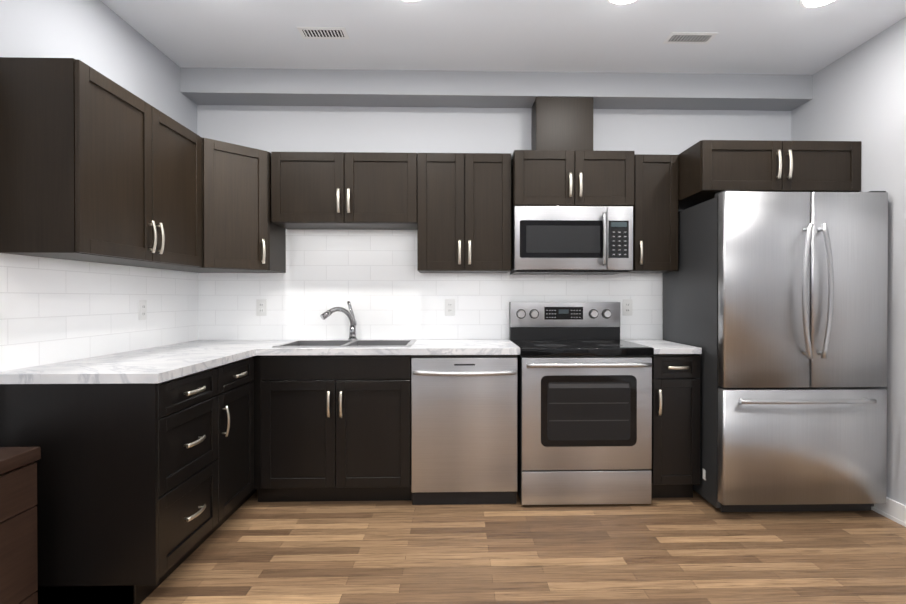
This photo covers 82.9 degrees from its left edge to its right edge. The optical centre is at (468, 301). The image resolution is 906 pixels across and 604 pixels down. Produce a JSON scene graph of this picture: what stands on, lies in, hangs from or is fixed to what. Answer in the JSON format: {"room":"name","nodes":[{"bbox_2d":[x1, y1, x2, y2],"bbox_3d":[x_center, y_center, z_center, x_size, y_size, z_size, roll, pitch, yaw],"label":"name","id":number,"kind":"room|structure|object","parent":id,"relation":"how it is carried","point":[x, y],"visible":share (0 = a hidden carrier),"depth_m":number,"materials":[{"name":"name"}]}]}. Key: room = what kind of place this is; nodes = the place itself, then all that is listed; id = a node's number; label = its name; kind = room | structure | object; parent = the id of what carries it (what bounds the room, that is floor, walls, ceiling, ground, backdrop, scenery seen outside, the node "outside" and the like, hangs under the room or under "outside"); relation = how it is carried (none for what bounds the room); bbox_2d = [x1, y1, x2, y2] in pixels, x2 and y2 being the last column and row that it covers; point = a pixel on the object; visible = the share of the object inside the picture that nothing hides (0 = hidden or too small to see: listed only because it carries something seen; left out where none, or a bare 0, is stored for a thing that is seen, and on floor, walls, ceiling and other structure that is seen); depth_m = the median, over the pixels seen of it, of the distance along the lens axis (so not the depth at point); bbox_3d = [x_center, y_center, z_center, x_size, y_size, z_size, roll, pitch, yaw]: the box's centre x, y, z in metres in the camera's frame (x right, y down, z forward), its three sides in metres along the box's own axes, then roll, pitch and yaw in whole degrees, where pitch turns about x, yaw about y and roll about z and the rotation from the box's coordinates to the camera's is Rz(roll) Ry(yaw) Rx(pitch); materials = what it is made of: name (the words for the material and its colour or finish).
{"room":"kitchen","nodes":[
{"label":"kitchen","id":0,"kind":"room"},
{"bbox_2d":[0,0,196,133],"bbox_3d":[-1.850,-0.147,0.373,0.120,2.700,6.337,0,0,-2],"label":"wall","id":1,"kind":"structure","parent":0,"point":[100,36],"depth_m":2.56,"materials":[{"name":"grey paint"}]},
{"bbox_2d":[0,253,197,371],"bbox_3d":[-1.851,0.047,2.743,0.004,0.483,1.594,0,0,-2],"label":"wall tile","id":2,"kind":"structure","parent":1,"relation":"attached to","point":[53,311],"depth_m":2.45,"materials":[{"name":"white tile"}]},
{"bbox_2d":[139,300,146,319],"bbox_3d":[-1.849,0.048,2.907,0.008,0.114,0.070,0,0,-2],"label":"electrical outlet","id":3,"kind":"object","parent":2,"relation":"attached to","point":[142,309],"visible":1,"depth_m":2.90,"materials":[{"name":"white plastic"}]},
{"bbox_2d":[0,57,201,267],"bbox_3d":[-1.662,-0.567,2.455,0.362,0.750,0.960,0,0,-2],"label":"upper cabinet","id":4,"kind":"object","parent":1,"relation":"attached to","point":[96,166],"visible":1,"depth_m":2.06,"materials":[{"name":"brown wood"}]},
{"bbox_2d":[197,105,790,211],"bbox_3d":[0.208,-0.167,3.657,4.410,2.700,0.120,0,0,-2],"label":"wall","id":5,"kind":"structure","parent":0,"point":[270,129],"depth_m":3.58,"materials":[{"name":"grey paint"}]},
{"bbox_2d":[155,137,285,272],"bbox_3d":[-1.562,-0.572,3.241,0.604,0.750,0.602,0,0,-2],"label":"upper cabinet","id":6,"kind":"object","parent":5,"relation":"attached to","point":[242,232],"visible":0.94,"depth_m":3.10,"materials":[{"name":"brown wood"}]},
{"bbox_2d":[271,152,416,229],"bbox_3d":[-0.793,-0.724,3.380,0.918,0.448,0.362,0,0,-2],"label":"upper cabinet","id":7,"kind":"object","parent":5,"relation":"attached to","point":[349,190],"visible":1,"depth_m":3.24,"materials":[{"name":"brown wood"}]},
{"bbox_2d":[198,229,662,339],"bbox_3d":[-0.244,-0.117,3.584,3.254,0.800,0.004,0,0,-2],"label":"wall tile","id":8,"kind":"structure","parent":5,"relation":"attached to","point":[382,284],"depth_m":3.57,"materials":[{"name":"white tile"}]},
{"bbox_2d":[256,299,266,315],"bbox_3d":[-1.436,0.041,3.547,0.070,0.114,0.008,0,0,-2],"label":"electrical outlet","id":9,"kind":"object","parent":8,"relation":"attached to","point":[261,307],"visible":1,"depth_m":3.54,"materials":[{"name":"white plastic"}]},
{"bbox_2d":[445,299,454,315],"bbox_3d":[-0.133,0.041,3.581,0.070,0.114,0.008,0,0,-2],"label":"electrical outlet","id":10,"kind":"object","parent":8,"relation":"attached to","point":[449,307],"visible":1,"depth_m":3.58,"materials":[{"name":"white plastic"}]},
{"bbox_2d":[623,299,631,314],"bbox_3d":[1.119,0.041,3.614,0.070,0.114,0.008,0,0,-2],"label":"electrical outlet","id":11,"kind":"object","parent":8,"relation":"attached to","point":[627,306],"visible":1,"depth_m":3.61,"materials":[{"name":"white plastic"}]},
{"bbox_2d":[417,153,510,272],"bbox_3d":[-0.032,-0.573,3.401,0.600,0.750,0.362,0,0,-2],"label":"upper cabinet","id":12,"kind":"object","parent":5,"relation":"attached to","point":[463,212],"visible":1,"depth_m":3.26,"materials":[{"name":"brown wood"}]},
{"bbox_2d":[531,97,592,150],"bbox_3d":[0.631,-1.154,3.490,0.389,0.400,0.213,0,0,-2],"label":"hood chimney","id":13,"kind":"object","parent":5,"relation":"attached to","point":[561,123],"visible":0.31,"depth_m":3.39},
{"bbox_2d":[511,150,634,210],"bbox_3d":[0.661,-0.779,3.390,0.762,0.349,0.419,0,0,-2],"label":"upper cabinet","id":14,"kind":"object","parent":5,"relation":"attached to","point":[568,178],"visible":0.98,"depth_m":3.22,"materials":[{"name":"brown wood"}]},
{"bbox_2d":[510,206,632,274],"bbox_3d":[0.656,-0.395,3.382,0.750,0.415,0.439,0,0,-2],"label":"microwave","id":15,"kind":"object","parent":14,"relation":"attached to","point":[571,240],"visible":1,"depth_m":3.22,"materials":[{"name":"silver metal"}]},
{"bbox_2d":[628,154,677,272],"bbox_3d":[1.203,-0.573,3.434,0.286,0.750,0.362,0,0,-2],"label":"upper cabinet","id":16,"kind":"object","parent":5,"relation":"attached to","point":[655,228],"visible":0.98,"depth_m":3.30,"materials":[{"name":"brown wood"}]},
{"bbox_2d":[678,140,860,209],"bbox_3d":[1.827,-0.798,3.296,0.950,0.298,0.669,0,0,-2],"label":"upper cabinet","id":17,"kind":"object","parent":5,"relation":"attached to","point":[708,169],"visible":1,"depth_m":3.00,"materials":[{"name":"brown wood"}]},
{"bbox_2d":[101,0,905,74],"bbox_3d":[0.294,-1.548,0.421,4.410,0.100,6.577,0,0,-2],"label":"ceiling","id":18,"kind":"structure","parent":0,"point":[782,37],"depth_m":2.89,"materials":[{"name":"white paint"}]},
{"bbox_2d":[297,27,348,38],"bbox_3d":[-0.819,-1.510,2.885,0.264,0.005,0.124,0,0,-2],"label":"ceiling vent","id":19,"kind":"object","parent":18,"relation":"in","point":[323,32],"visible":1,"depth_m":2.87,"materials":[{"name":"white metal"}]},
{"bbox_2d":[400,0,419,1],"bbox_3d":[-0.294,-1.506,2.484,0.184,0.008,0.184,0,0,-2],"label":"recessed light","id":20,"kind":"object","parent":18,"relation":"in","point":[409,0],"visible":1,"depth_m":2.56,"materials":[{"name":"white"}]},
{"bbox_2d":[180,68,812,110],"bbox_3d":[0.213,-1.436,3.481,4.170,0.160,0.217,0,0,-2],"label":"soffit","id":21,"kind":"structure","parent":18,"relation":"attached to","point":[391,88],"depth_m":3.39,"materials":[{"name":"grey paint"}]},
{"bbox_2d":[606,0,637,5],"bbox_3d":[0.766,-1.506,2.513,0.184,0.008,0.184,0,0,-2],"label":"recessed light","id":22,"kind":"object","parent":18,"relation":"in","point":[619,2],"visible":1,"depth_m":2.57,"materials":[{"name":"white"}]},
{"bbox_2d":[663,32,717,43],"bbox_3d":[1.268,-1.510,2.940,0.264,0.005,0.124,0,0,-2],"label":"ceiling vent","id":23,"kind":"object","parent":18,"relation":"in","point":[689,38],"visible":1,"depth_m":2.94,"materials":[{"name":"white metal"}]},
{"bbox_2d":[800,0,836,7],"bbox_3d":[1.748,-1.506,2.538,0.184,0.008,0.184,0,0,-2],"label":"recessed light","id":24,"kind":"object","parent":18,"relation":"in","point":[811,3],"visible":1,"depth_m":2.58,"materials":[{"name":"white"}]},
{"bbox_2d":[140,490,905,603],"bbox_3d":[0.294,1.252,0.439,4.410,0.100,6.577,0,0,-2],"label":"floor","id":25,"kind":"structure","parent":0,"point":[697,548],"depth_m":2.39,"materials":[{"name":"brown wood"}]},
{"bbox_2d":[0,447,40,603],"bbox_3d":[-1.662,0.859,1.291,0.300,0.677,1.070,0,0,-2],"label":"credenza","id":26,"kind":"object","parent":25,"relation":"on","point":[18,532],"visible":1,"depth_m":1.74,"materials":[{"name":"brown wood"}]},
{"bbox_2d":[0,368,217,603],"bbox_3d":[-1.504,0.752,2.217,0.665,0.879,0.520,0,0,-2],"label":"drawer bank","id":27,"kind":"object","parent":25,"relation":"on","point":[127,494],"visible":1,"depth_m":1.96,"materials":[{"name":"black wood"}]},
{"bbox_2d":[0,345,263,383],"bbox_3d":[-1.509,0.292,2.432,0.660,0.037,0.960,0,0,-2],"label":"countertop","id":28,"kind":"structure","parent":27,"relation":"on","point":[159,364],"depth_m":2.20,"materials":[{"name":"stone"}]},
{"bbox_2d":[199,357,253,545],"bbox_3d":[-1.517,0.749,2.699,0.665,0.879,0.445,0,0,-2],"label":"base cabinet","id":29,"kind":"object","parent":25,"relation":"on","point":[235,458],"visible":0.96,"depth_m":2.69,"materials":[{"name":"black wood"}]},
{"bbox_2d":[238,355,265,507],"bbox_3d":[-1.535,0.746,3.236,0.658,0.879,0.629,0,0,-2],"label":"cabinet filler","id":30,"kind":"object","parent":25,"relation":"on","point":[257,456],"visible":0.15,"depth_m":2.96,"materials":[{"name":"black wood"}]},
{"bbox_2d":[260,355,411,501],"bbox_3d":[-0.776,0.746,3.240,0.860,0.879,0.661,0,0,-2],"label":"base cabinet","id":31,"kind":"object","parent":25,"relation":"on","point":[335,427],"visible":1,"depth_m":2.95,"materials":[{"name":"black wood"}]},
{"bbox_2d":[172,301,519,354],"bbox_3d":[-0.786,0.222,3.249,2.148,0.449,0.636,0,0,-2],"label":"countertop","id":32,"kind":"structure","parent":31,"relation":"on","point":[352,346],"depth_m":3.09,"materials":[{"name":"stone"}]},
{"bbox_2d":[411,355,517,504],"bbox_3d":[-0.032,0.747,3.238,0.616,0.876,0.656,0,0,-2],"label":"dishwasher","id":33,"kind":"object","parent":25,"relation":"on","point":[464,429],"visible":0.98,"depth_m":2.97,"materials":[{"name":"silver metal"}]},
{"bbox_2d":[509,302,653,504],"bbox_3d":[0.673,0.589,3.243,0.768,1.168,0.717,0,0,-2],"label":"range","id":34,"kind":"object","parent":25,"relation":"on","point":[584,404],"visible":1,"depth_m":2.95,"materials":[{"name":"grey metal"}]},
{"bbox_2d":[650,354,699,497],"bbox_3d":[1.209,0.746,3.293,0.285,0.879,0.661,0,0,-2],"label":"base cabinet","id":35,"kind":"object","parent":25,"relation":"on","point":[675,469],"visible":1,"depth_m":3.01,"materials":[{"name":"black wood"}]},
{"bbox_2d":[620,339,701,353],"bbox_3d":[1.204,0.284,3.302,0.294,0.041,0.636,0,0,-2],"label":"countertop","id":36,"kind":"structure","parent":35,"relation":"on","point":[659,346],"depth_m":3.07,"materials":[{"name":"stone"}]},
{"bbox_2d":[663,190,887,511],"bbox_3d":[1.822,0.290,3.161,0.910,1.792,0.903,0,0,-2],"label":"fridge","id":37,"kind":"object","parent":25,"relation":"on","point":[775,306],"visible":1,"depth_m":2.78,"materials":[{"name":"grey metal"}]},
{"bbox_2d":[791,17,905,505],"bbox_3d":[2.438,-0.148,0.487,0.120,2.700,6.337,0,0,-2],"label":"wall","id":38,"kind":"structure","parent":0,"point":[859,93],"depth_m":2.83,"materials":[{"name":"grey paint"}]},
{"bbox_2d":[871,497,905,526],"bbox_3d":[2.370,1.150,0.484,0.018,0.105,6.320,0,0,-2],"label":"baseboard","id":39,"kind":"structure","parent":38,"relation":"attached to","point":[893,510],"depth_m":2.78,"materials":[{"name":"white wood"}]}
]}

